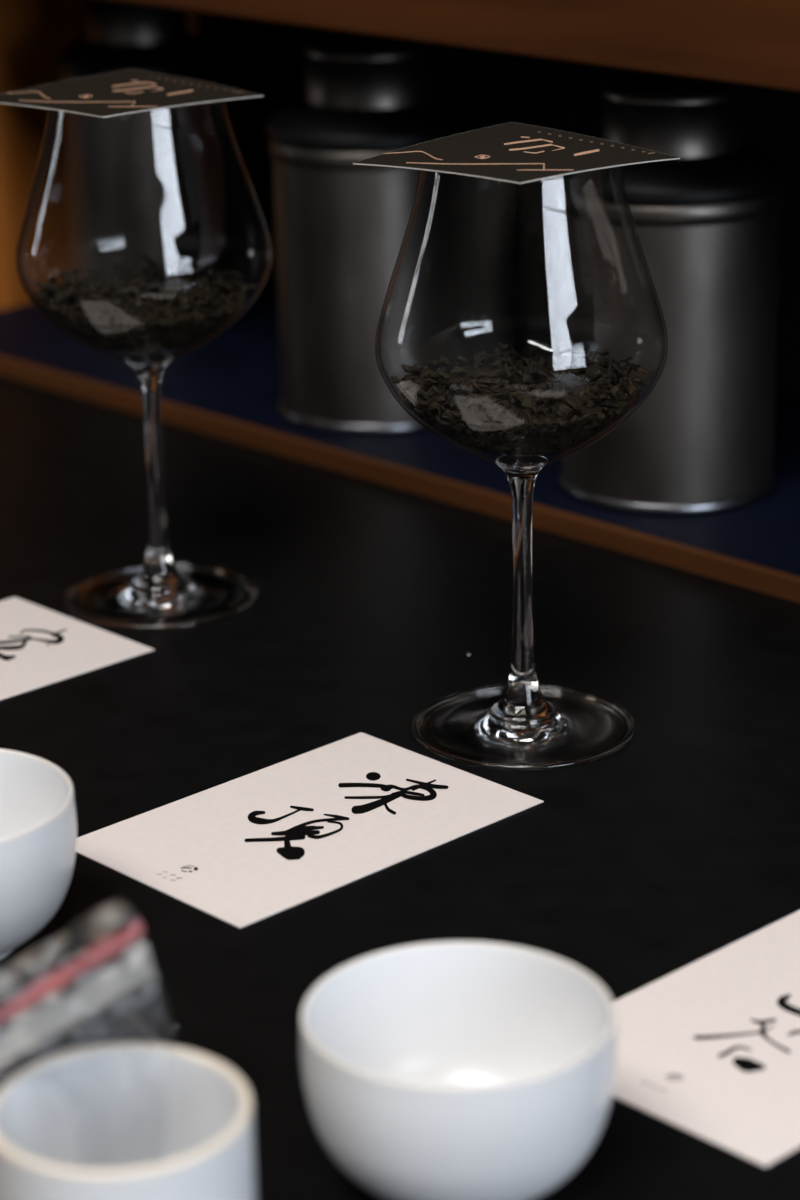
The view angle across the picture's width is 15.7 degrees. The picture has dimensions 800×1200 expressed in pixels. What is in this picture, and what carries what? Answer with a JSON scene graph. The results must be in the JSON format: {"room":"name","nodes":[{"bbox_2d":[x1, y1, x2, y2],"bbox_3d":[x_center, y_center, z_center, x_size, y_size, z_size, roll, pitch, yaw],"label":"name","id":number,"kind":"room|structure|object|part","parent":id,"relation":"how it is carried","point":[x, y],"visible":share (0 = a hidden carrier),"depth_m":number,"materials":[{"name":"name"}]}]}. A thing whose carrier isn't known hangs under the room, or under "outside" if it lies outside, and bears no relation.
{"room":"tea shop","nodes":[
{"label":"tea shop","id":0,"kind":"room"},
{"bbox_2d":[0,918,142,1076],"bbox_3d":[-0.086,0.131,0.740,0.064,0.092,0.039,-13,22,-30],"label":"strip","id":1,"kind":"object","parent":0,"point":[107,947],"visible":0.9,"depth_m":0.74,"materials":[{"name":"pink plastic"}]},
{"bbox_3d":[-1.121,1.143,0.962,3.600,0.100,5.740,-19,26,-41],"label":"floor","id":2,"kind":"structure","parent":0,"visible":0},
{"bbox_2d":[0,375,799,1199],"bbox_3d":[-0.222,0.477,1.297,0.771,0.900,3.400,-19,26,-41],"label":"countertop","id":3,"kind":"structure","parent":2,"relation":"on","point":[638,863],"depth_m":1.14,"materials":[{"name":"black laminate"}]},
{"bbox_2d":[0,749,76,959],"bbox_3d":[-0.150,0.089,0.958,0.088,0.054,0.088,5,20,16],"label":"porcelain bowl","id":4,"kind":"object","parent":3,"relation":"on","point":[38,820],"visible":1,"depth_m":0.94,"materials":[{"name":"white ceramic"}]},
{"bbox_2d":[0,597,154,699],"bbox_3d":[-0.192,0.028,1.217,0.148,0.001,0.099,-19,26,-40],"label":"card","id":5,"kind":"object","parent":3,"relation":"on","point":[40,646],"visible":1,"depth_m":1.23,"materials":[{"name":"paper"}]},
{"bbox_2d":[0,1043,255,1199],"bbox_3d":[-0.070,0.158,0.742,0.069,0.065,0.069,-19,26,-41],"label":"porcelain cup","id":6,"kind":"object","parent":3,"relation":"on","point":[135,1121],"visible":1,"depth_m":0.76,"materials":[{"name":"white ceramic"}]},
{"bbox_2d":[15,79,271,629],"bbox_3d":[-0.109,-0.108,1.257,0.110,0.226,0.110,-6,20,-14],"label":"wine glass","id":7,"kind":"object","parent":3,"relation":"on","point":[160,593],"visible":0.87,"depth_m":1.28,"materials":[{"name":"clear glass"}]},
{"bbox_2d":[0,69,262,117],"bbox_3d":[-0.117,-0.211,1.212,0.085,0.003,0.085,-19,26,-41],"label":"card","id":8,"kind":"object","parent":7,"relation":"on","point":[128,91],"visible":1,"depth_m":1.21,"materials":[{"name":"black"}]},
{"bbox_2d":[149,76,242,92],"bbox_3d":[-0.087,-0.219,1.230,0.055,0.002,0.007,15,25,39],"label":"print","id":9,"kind":"object","parent":8,"relation":"on","point":[177,83],"depth_m":1.23,"materials":[{"name":"beige metal"}]},
{"bbox_2d":[15,79,271,364],"bbox_3d":[-0.110,-0.159,1.239,0.110,0.116,0.110,-19,26,-41],"label":"bowl","id":10,"kind":"object","parent":7,"relation":"on","point":[151,358],"depth_m":1.24,"materials":[{"name":"clear glass"}]},
{"bbox_2d":[33,255,258,352],"bbox_3d":[-0.109,-0.126,1.251,0.098,0.028,0.100,-19,26,-41],"label":"tea leaves","id":11,"kind":"object","parent":7,"relation":"in","point":[124,311],"visible":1,"depth_m":1.23,"materials":[{"name":"black plant"}]},
{"bbox_3d":[-0.108,-0.060,1.274,0.020,0.094,0.020,-19,26,-41],"label":"stem","id":12,"kind":"part","parent":7,"relation":"part of","materials":[{"name":"clear glass"}]},
{"bbox_2d":[76,732,543,927],"bbox_3d":[-0.035,0.081,1.056,0.148,0.001,0.099,-19,26,-40],"label":"card","id":13,"kind":"object","parent":3,"relation":"on","point":[243,851],"visible":1,"depth_m":1.05,"materials":[{"name":"paper"}]},
{"bbox_2d":[157,871,181,880],"bbox_3d":[-0.081,0.097,1.014,0.005,0.001,0.010,-19,26,-40],"label":"print","id":14,"kind":"object","parent":13,"relation":"on","point":[163,871],"depth_m":1.01},
{"bbox_2d":[300,941,616,1199],"bbox_3d":[0.016,0.139,0.809,0.088,0.054,0.088,-19,26,-41],"label":"porcelain bowl","id":15,"kind":"object","parent":3,"relation":"on","point":[453,1070],"visible":1,"depth_m":0.80,"materials":[{"name":"white ceramic"}]},
{"bbox_2d":[375,150,667,769],"bbox_3d":[0.046,-0.056,1.102,0.110,0.226,0.110,4,20,16],"label":"wine glass","id":16,"kind":"object","parent":3,"relation":"on","point":[522,723],"visible":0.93,"depth_m":1.12,"materials":[{"name":"clear glass"}]},
{"bbox_2d":[353,122,679,183],"bbox_3d":[0.043,-0.164,1.069,0.085,0.004,0.085,-19,26,-41],"label":"card","id":17,"kind":"object","parent":16,"relation":"on","point":[519,153],"visible":1,"depth_m":1.07,"materials":[{"name":"black"}]},
{"bbox_2d":[538,131,654,153],"bbox_3d":[0.073,-0.172,1.088,0.055,0.003,0.007,15,25,39],"label":"print","id":18,"kind":"object","parent":17,"relation":"on","point":[563,138],"depth_m":1.08,"materials":[{"name":"beige metal"}]},
{"bbox_2d":[391,342,647,455],"bbox_3d":[0.046,-0.075,1.096,0.096,0.028,0.094,-19,26,-41],"label":"tea leaves","id":19,"kind":"object","parent":16,"relation":"in","point":[521,407],"visible":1,"depth_m":1.08,"materials":[{"name":"black plant"}]},
{"bbox_2d":[375,150,667,467],"bbox_3d":[0.045,-0.108,1.084,0.110,0.116,0.110,-19,26,-41],"label":"bowl","id":20,"kind":"object","parent":16,"relation":"on","point":[535,460],"depth_m":1.08,"materials":[{"name":"clear glass"}]},
{"bbox_3d":[0.047,-0.009,1.119,0.020,0.094,0.020,-19,26,-41],"label":"stem","id":21,"kind":"part","parent":16,"relation":"part of","materials":[{"name":"clear glass"}]},
{"bbox_2d":[612,910,799,1166],"bbox_3d":[0.123,0.132,0.904,0.148,0.001,0.099,-19,26,-40],"label":"card","id":22,"kind":"object","parent":3,"relation":"on","point":[709,1048],"visible":0.99,"depth_m":0.89,"materials":[{"name":"paper"}]},
{"bbox_2d":[641,1081,666,1091],"bbox_3d":[0.076,0.145,0.866,0.002,0.001,0.010,-19,26,-41],"label":"print","id":23,"kind":"object","parent":22,"relation":"on","point":[641,1081],"depth_m":0.87},
{"bbox_2d":[0,0,799,602],"bbox_3d":[0.251,0.108,1.417,0.275,1.500,3.130,-19,26,-41],"label":"shelf","id":24,"kind":"object","parent":2,"relation":"on","point":[542,63],"visible":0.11,"depth_m":1.59,"materials":[{"name":"black wood"}]},
{"bbox_3d":[-0.225,-0.470,1.739,0.253,0.604,0.038,-19,26,-41],"label":"panel","id":25,"kind":"part","parent":24,"relation":"part of","materials":[{"name":"orange wood"}]},
{"bbox_2d":[56,0,228,337],"bbox_3d":[-0.151,-0.259,1.700,0.095,0.203,0.095,-1,19,0],"label":"tea canister","id":26,"kind":"object","parent":24,"relation":"on","point":[148,183],"visible":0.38,"depth_m":1.67,"materials":[{"name":"metal"}]},
{"bbox_2d":[266,34,473,433],"bbox_3d":[-0.014,-0.195,1.523,0.108,0.196,0.108,2,20,10],"label":"tea canister","id":27,"kind":"object","parent":24,"relation":"on","point":[341,224],"visible":0.8,"depth_m":1.49,"materials":[{"name":"metal"}]},
{"bbox_2d":[556,74,786,514],"bbox_3d":[0.129,-0.149,1.384,0.108,0.196,0.108,-14,23,-33],"label":"tea canister","id":28,"kind":"object","parent":24,"relation":"on","point":[706,220],"visible":0.84,"depth_m":1.34,"materials":[{"name":"metal"}]}
]}

